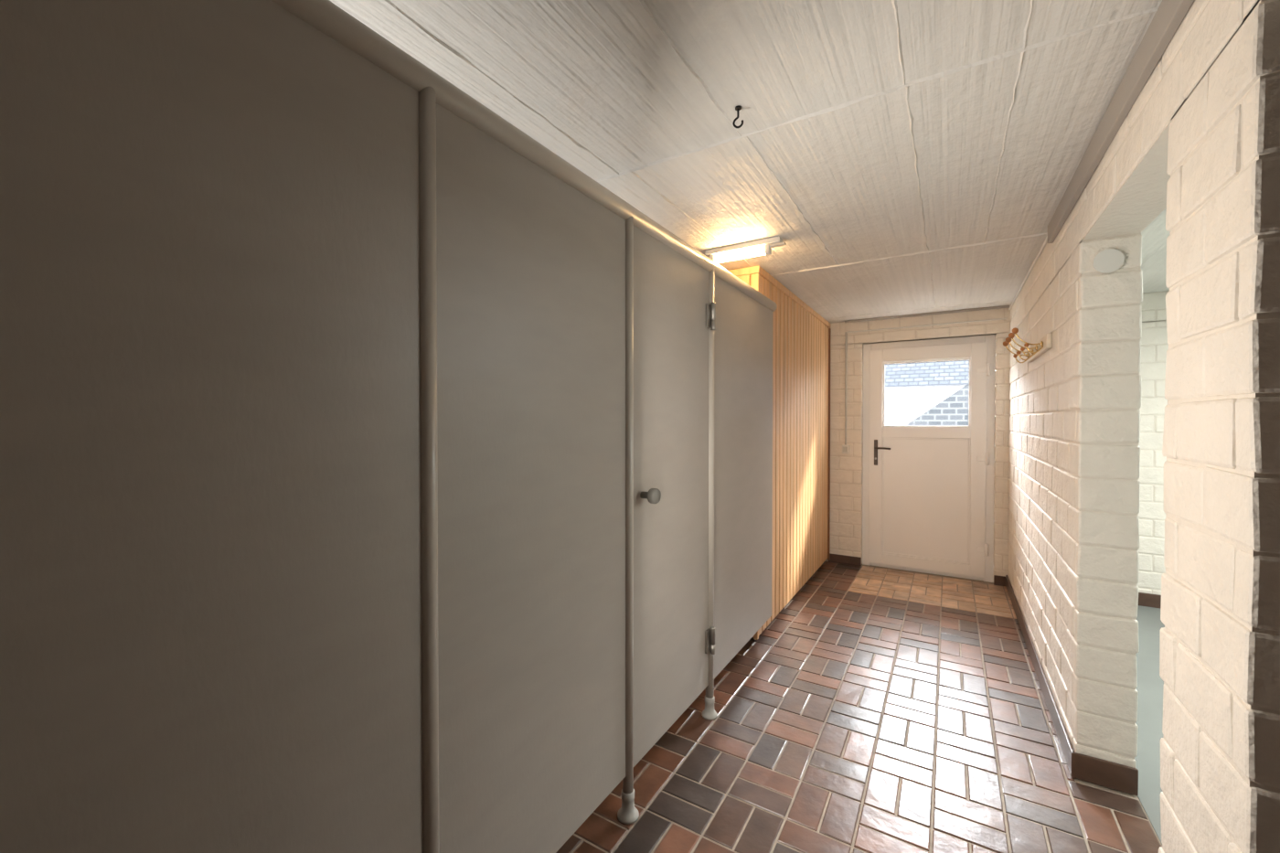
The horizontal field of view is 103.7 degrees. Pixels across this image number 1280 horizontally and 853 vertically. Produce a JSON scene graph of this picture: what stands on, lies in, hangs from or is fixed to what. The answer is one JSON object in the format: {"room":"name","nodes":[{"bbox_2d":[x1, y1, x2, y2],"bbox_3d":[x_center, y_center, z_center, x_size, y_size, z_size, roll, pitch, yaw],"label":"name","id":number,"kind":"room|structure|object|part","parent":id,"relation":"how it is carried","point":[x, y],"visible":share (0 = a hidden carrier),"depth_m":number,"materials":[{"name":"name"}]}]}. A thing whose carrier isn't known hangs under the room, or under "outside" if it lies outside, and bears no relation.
{"room":"changing room","nodes":[
{"label":"changing room","id":0,"kind":"room"},
{"bbox_2d":[329,0,1169,323],"bbox_3d":[1.182,-1.006,1.339,5.000,0.150,6.940,0,1,32],"label":"ceiling","id":1,"kind":"structure","parent":0,"point":[602,72],"depth_m":1.48,"materials":[{"name":"wood"}]},
{"bbox_2d":[732,105,743,127],"bbox_3d":[0.286,-0.903,1.468,0.030,0.063,0.018,0,1,32],"label":"ceiling hook","id":2,"kind":"object","parent":1,"relation":"attached to","point":[738,108],"depth_m":1.47,"materials":[{"name":"black metal"}]},
{"bbox_2d":[705,235,786,263],"bbox_3d":[0.544,-0.910,2.613,0.420,0.071,0.060,0,1,32],"label":"lamp","id":3,"kind":"object","parent":1,"relation":"attached to","point":[761,247],"depth_m":2.59,"materials":[{"name":"white plastic"}]},
{"bbox_2d":[384,0,1158,319],"bbox_3d":[0.126,-0.933,1.808,2.510,0.009,6.232,0,1,32],"label":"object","id":4,"kind":"structure","parent":1,"relation":"attached to","point":[1024,48],"depth_m":1.45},
{"bbox_2d":[555,560,1164,852],"bbox_3d":[1.208,1.379,1.410,4.800,0.118,6.840,0,1,32],"label":"floor","id":5,"kind":"structure","parent":0,"point":[881,709],"depth_m":2.05,"materials":[{"name":"tile"}]},
{"bbox_2d":[617,789,639,824],"bbox_3d":[-0.040,1.271,1.697,0.072,0.088,0.072,0,1,32],"label":"foot","id":6,"kind":"object","parent":5,"relation":"on","point":[627,814],"visible":0.91,"depth_m":1.68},
{"bbox_2d":[622,216,633,794],"bbox_3d":[-0.040,0.285,1.686,0.036,1.960,0.036,0,1,32],"label":"post","id":7,"kind":"object","parent":6,"relation":"on","point":[628,780],"visible":0.68,"depth_m":1.67,"materials":[{"name":"beige metal"}]},
{"bbox_2d":[701,695,717,720],"bbox_3d":[0.315,1.264,2.275,0.072,0.088,0.072,0,1,32],"label":"foot","id":8,"kind":"object","parent":5,"relation":"on","point":[709,713],"visible":0.92,"depth_m":2.25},
{"bbox_2d":[704,268,714,698],"bbox_3d":[0.306,0.278,2.249,0.036,1.960,0.077,0,1,32],"label":"post","id":9,"kind":"object","parent":8,"relation":"on","point":[709,689],"depth_m":2.25,"materials":[{"name":"beige metal"}]},
{"bbox_2d":[633,224,709,767],"bbox_3d":[0.155,0.229,1.963,0.089,1.875,0.670,0,1,32],"label":"door leaf","id":10,"kind":"structure","parent":9,"relation":"attached to","point":[671,292],"depth_m":1.92,"materials":[{"name":"laminate"}]},
{"bbox_3d":[0.034,0.239,1.742,0.063,0.054,0.054,0,1,32],"label":"knob","id":11,"kind":"part","parent":10,"relation":"part of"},
{"bbox_3d":[0.311,0.955,2.254,0.012,0.100,0.077,0,1,32],"label":"hinge","id":12,"kind":"part","parent":9,"relation":"part of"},
{"bbox_3d":[0.311,0.955,2.254,0.012,0.100,0.077,0,1,32],"label":"plate","id":13,"kind":"part","parent":9,"relation":"part of","materials":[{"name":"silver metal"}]},
{"bbox_3d":[0.311,-0.489,2.237,0.012,0.100,0.077,0,1,32],"label":"hinge","id":14,"kind":"part","parent":9,"relation":"part of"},
{"bbox_3d":[0.311,-0.489,2.237,0.012,0.100,0.077,0,1,32],"label":"plate","id":15,"kind":"part","parent":9,"relation":"part of","materials":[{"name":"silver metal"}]},
{"bbox_2d":[710,626,715,654],"bbox_3d":[0.325,0.955,2.246,0.024,0.120,0.024,0,1,32],"label":"barrel","id":16,"kind":"object","parent":9,"relation":"attached to","point":[712,628],"depth_m":2.24,"materials":[{"name":"silver metal"}]},
{"bbox_2d":[710,302,715,330],"bbox_3d":[0.325,-0.488,2.229,0.024,0.120,0.024,0,1,32],"label":"barrel","id":17,"kind":"object","parent":9,"relation":"attached to","point":[713,304],"depth_m":2.22,"materials":[{"name":"silver metal"}]},
{"bbox_2d":[714,275,772,678],"bbox_3d":[0.551,0.221,2.669,0.026,1.875,0.932,0,1,32],"label":"panel","id":18,"kind":"object","parent":9,"relation":"attached to","point":[743,332],"visible":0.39,"depth_m":2.60,"materials":[{"name":"laminate"}]},
{"bbox_2d":[728,265,831,639],"bbox_3d":[0.761,0.162,4.151,1.142,2.248,2.086,0,1,32],"label":"wood paneling","id":19,"kind":"structure","parent":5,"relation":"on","point":[801,336],"depth_m":3.75,"materials":[{"name":"brown wood"}]},
{"bbox_3d":[0.694,0.182,2.992,0.026,2.175,0.029,0,1,32],"label":"edge trim","id":20,"kind":"part","parent":19,"relation":"part of","materials":[{"name":"brown wood"}]},
{"bbox_3d":[0.762,-0.941,4.137,1.135,0.043,2.086,0,1,32],"label":"crown trim","id":21,"kind":"part","parent":19,"relation":"part of","materials":[{"name":"brown wood"}]},
{"bbox_3d":[1.780,0.169,4.734,0.015,2.180,0.026,0,1,32],"label":"corner trim","id":22,"kind":"part","parent":19,"relation":"part of","materials":[{"name":"brown wood"}]},
{"bbox_3d":[-0.437,1.278,1.052,0.072,0.088,0.072,0,1,32],"label":"foot","id":23,"kind":"object","parent":5,"relation":"on","visible":0},
{"bbox_2d":[418,86,439,852],"bbox_3d":[-0.437,0.293,1.040,0.036,1.960,0.036,0,1,32],"label":"post","id":24,"kind":"object","parent":23,"relation":"on","point":[427,98],"visible":0.94,"depth_m":1.02,"materials":[{"name":"beige"}]},
{"bbox_2d":[436,102,625,852],"bbox_3d":[-0.248,0.236,1.368,0.026,1.875,0.750,0,1,32],"label":"panel","id":25,"kind":"object","parent":24,"relation":"attached to","point":[530,268],"visible":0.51,"depth_m":1.28,"materials":[{"name":"laminate"}]},
{"bbox_2d":[271,0,777,311],"bbox_3d":[-0.406,-0.704,1.089,0.056,0.062,4.625,0,1,32],"label":"rail","id":26,"kind":"object","parent":25,"relation":"on","point":[325,16],"visible":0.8,"depth_m":1.11,"materials":[{"name":"beige"}]},
{"bbox_2d":[825,290,1169,595],"bbox_3d":[2.931,0.160,4.199,4.805,2.250,0.269,0,1,32],"label":"wall","id":27,"kind":"structure","parent":0,"point":[846,469],"depth_m":4.07,"materials":[{"name":"paint"}]},
{"bbox_2d":[828,553,861,565],"bbox_3d":[1.903,1.239,4.682,0.285,0.079,0.011,0,1,32],"label":"baseboard","id":28,"kind":"structure","parent":27,"relation":"attached to","point":[833,558],"depth_m":4.67,"materials":[{"name":"brown tile"}]},
{"bbox_2d":[842,317,1007,453],"bbox_3d":[2.403,-0.310,4.341,1.235,1.127,0.040,0,1,32],"label":"cable","id":29,"kind":"object","parent":27,"relation":"attached to","point":[845,448],"visible":1,"depth_m":4.63,"materials":[{"name":"white plastic"}]},
{"bbox_2d":[842,444,849,453],"bbox_3d":[1.904,0.210,4.657,0.060,0.080,0.034,0,1,32],"label":"switch","id":30,"kind":"object","parent":29,"relation":"attached to","point":[845,448],"depth_m":4.64,"materials":[{"name":"grey plastic"}]},
{"bbox_2d":[844,305,1009,323],"bbox_3d":[2.401,-0.955,4.297,1.220,0.021,0.015,0,1,32],"label":"rail","id":31,"kind":"object","parent":27,"relation":"attached to","point":[1000,306],"depth_m":4.26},
{"bbox_2d":[862,334,995,582],"bbox_3d":[2.501,0.263,4.417,1.000,2.040,0.070,0,1,32],"label":"frame","id":32,"kind":"object","parent":27,"relation":"attached to","point":[990,339],"visible":0.84,"depth_m":4.26,"materials":[{"name":"white wood"}]},
{"bbox_2d":[862,332,995,343],"bbox_3d":[2.520,-0.760,4.436,1.000,0.004,0.247,0,1,32],"label":"trim reveal","id":33,"kind":"structure","parent":27,"relation":"attached to","point":[992,333],"depth_m":4.29,"materials":[{"name":"beige paint"}]},
{"bbox_2d":[868,341,990,577],"bbox_3d":[2.484,0.276,4.369,0.905,1.950,0.131,0,1,32],"label":"door","id":34,"kind":"structure","parent":27,"relation":"in","point":[976,351],"depth_m":4.37,"materials":[{"name":"white wood"}]},
{"bbox_2d":[874,439,877,465],"bbox_3d":[2.144,0.236,4.572,0.032,0.230,0.008,0,1,32],"label":"plate","id":35,"kind":"object","parent":34,"relation":"attached to","point":[875,441],"depth_m":4.57,"materials":[{"name":"black metal"}]},
{"bbox_3d":[2.178,0.197,4.514,0.135,0.023,0.061,0,1,32],"label":"handle","id":36,"kind":"part","parent":34,"relation":"part of","materials":[{"name":"metal"}]},
{"bbox_3d":[2.178,0.197,4.514,0.135,0.023,0.061,0,1,32],"label":"lever","id":37,"kind":"part","parent":34,"relation":"part of","materials":[{"name":"brown metal"}]},
{"bbox_3d":[2.494,0.625,4.410,0.642,1.027,0.038,0,1,32],"label":"panel","id":38,"kind":"part","parent":34,"relation":"part of","materials":[{"name":"white wood"}]},
{"bbox_2d":[881,437,970,564],"bbox_3d":[2.485,0.625,4.395,0.670,1.055,0.020,0,1,32],"label":"bead","id":39,"kind":"object","parent":34,"relation":"attached to","point":[969,440],"depth_m":4.34},
{"bbox_2d":[884,360,969,426],"bbox_3d":[2.487,-0.285,4.388,0.638,0.553,0.012,0,1,32],"label":"seal","id":40,"kind":"object","parent":34,"relation":"attached to","point":[952,360],"depth_m":4.33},
{"bbox_3d":[2.485,-0.285,4.384,0.670,0.585,0.020,0,1,32],"label":"glass","id":41,"kind":"part","parent":34,"relation":"part of","materials":[{"name":"clear glass"}]},
{"bbox_2d":[977,367,986,373],"bbox_3d":[2.822,-0.464,4.147,0.070,0.044,0.008,0,1,32],"label":"flap","id":42,"kind":"object","parent":34,"relation":"attached to","point":[979,369],"visible":1,"depth_m":4.14,"materials":[{"name":"white plastic"}]},
{"bbox_3d":[2.856,1.016,4.144,0.026,0.100,0.026,0,1,32],"label":"door hinge","id":43,"kind":"part","parent":34,"relation":"part of","materials":[{"name":"white metal"}]},
{"bbox_2d":[985,452,989,465],"bbox_3d":[2.856,0.266,4.135,0.026,0.100,0.026,0,1,32],"label":"door hinge","id":44,"kind":"object","parent":34,"relation":"attached to","point":[986,453],"depth_m":4.13,"materials":[{"name":"white metal"}]},
{"bbox_3d":[2.856,-0.464,4.126,0.026,0.100,0.026,0,1,32],"label":"door hinge","id":45,"kind":"part","parent":34,"relation":"part of","materials":[{"name":"white metal"}]},
{"bbox_2d":[993,575,1005,586],"bbox_3d":[2.909,1.246,4.064,0.076,0.079,0.011,0,1,32],"label":"baseboard","id":46,"kind":"structure","parent":27,"relation":"attached to","point":[1000,581],"depth_m":4.06,"materials":[{"name":"brown tile"}]},
{"bbox_2d":[1137,592,1161,607],"bbox_3d":[3.998,1.248,3.393,2.105,0.096,0.011,0,1,32],"label":"baseboard","id":47,"kind":"structure","parent":27,"relation":"attached to","point":[1149,600],"depth_m":3.60,"materials":[{"name":"brown tile"}]},
{"bbox_2d":[1047,0,1194,243],"bbox_3d":[0.711,-0.877,0.386,0.021,0.084,4.620,0,1,32],"label":"ceiling beam","id":48,"kind":"structure","parent":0,"point":[1170,14],"depth_m":1.33,"materials":[{"name":"white wood"}]},
{"bbox_2d":[1007,0,1279,852],"bbox_3d":[1.306,0.196,1.183,0.178,2.250,6.585,0,1,32],"label":"wall","id":49,"kind":"structure","parent":0,"point":[1200,142],"depth_m":1.03,"materials":[{"name":"brick"}]},
{"bbox_2d":[1002,327,1052,362],"bbox_3d":[2.051,-0.428,2.690,0.145,0.134,0.700,0,1,32],"label":"coat rack","id":50,"kind":"object","parent":49,"relation":"attached to","point":[1045,343],"visible":1,"depth_m":2.60,"materials":[{"name":"brown wood"}]},
{"bbox_3d":[2.043,-0.481,2.788,0.028,0.031,0.028,0,1,32],"label":"hook knob","id":51,"kind":"part","parent":50,"relation":"part of","materials":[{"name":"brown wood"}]},
{"bbox_3d":[1.957,-0.479,2.648,0.028,0.031,0.028,0,1,32],"label":"hook knob","id":52,"kind":"part","parent":50,"relation":"part of","materials":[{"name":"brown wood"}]},
{"bbox_3d":[1.870,-0.477,2.507,0.028,0.031,0.028,0,1,32],"label":"hook knob","id":53,"kind":"part","parent":50,"relation":"part of","materials":[{"name":"brown wood"}]},
{"bbox_2d":[1008,235,1047,309],"bbox_3d":[2.426,-0.923,3.170,0.012,0.012,1.960,0,1,32],"label":"cable","id":54,"kind":"object","parent":49,"relation":"attached to","point":[1045,241],"depth_m":2.93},
{"bbox_2d":[1005,575,1074,773],"bbox_3d":[2.284,1.252,2.960,0.011,0.094,2.544,0,1,32],"label":"baseboard","id":55,"kind":"structure","parent":49,"relation":"attached to","point":[1063,738],"depth_m":2.41,"materials":[{"name":"brown tile"}]},
{"bbox_2d":[1070,751,1138,795],"bbox_3d":[1.693,1.265,1.836,0.182,0.094,0.012,0,1,32],"label":"baseboard","id":56,"kind":"structure","parent":49,"relation":"attached to","point":[1110,774],"depth_m":1.83,"materials":[{"name":"brown tile"}]},
{"bbox_2d":[1092,248,1124,273],"bbox_3d":[1.690,-0.597,1.816,0.084,0.084,0.012,0,1,32],"label":"junction box cover","id":57,"kind":"object","parent":49,"relation":"attached to","point":[1111,260],"visible":1,"depth_m":1.81,"materials":[{"name":"white plastic"}]},
{"label":"outside","id":58,"kind":"structure","parent":0,"visible":0},
{"bbox_3d":[5.563,1.337,9.069,16.000,0.180,10.750,0,1,32],"label":"ground","id":59,"kind":"structure","parent":58,"visible":0},
{"bbox_2d":[885,360,968,425],"bbox_3d":[5.083,-0.587,11.131,11.400,3.620,2.700,0,1,32],"label":"window view","id":60,"kind":"structure","parent":59,"relation":"on","point":[912,389],"depth_m":9.71,"materials":[{"name":"grey"}]},
{"bbox_2d":[906,384,968,425],"bbox_3d":[6.022,0.301,5.840,5.850,1.970,0.250,0,1,32],"label":"wall","id":61,"kind":"structure","parent":59,"relation":"on","point":[954,410],"depth_m":6.81,"materials":[{"name":"brick"}]},
{"bbox_3d":[-1.172,1.293,-0.145,0.072,0.088,0.072,0,1,32],"label":"foot","id":62,"kind":"object","parent":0,"visible":0},
{"bbox_3d":[-1.172,0.307,-0.156,0.036,1.960,0.036,0,1,32],"label":"post","id":63,"kind":"object","parent":62,"relation":"on","visible":0},
{"bbox_2d":[0,0,423,852],"bbox_3d":[-0.814,0.247,0.447,0.026,1.875,1.396,0,1,32],"label":"panel","id":64,"kind":"object","parent":63,"relation":"attached to","point":[210,480],"visible":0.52,"depth_m":0.72,"materials":[{"name":"laminate"}]}
]}

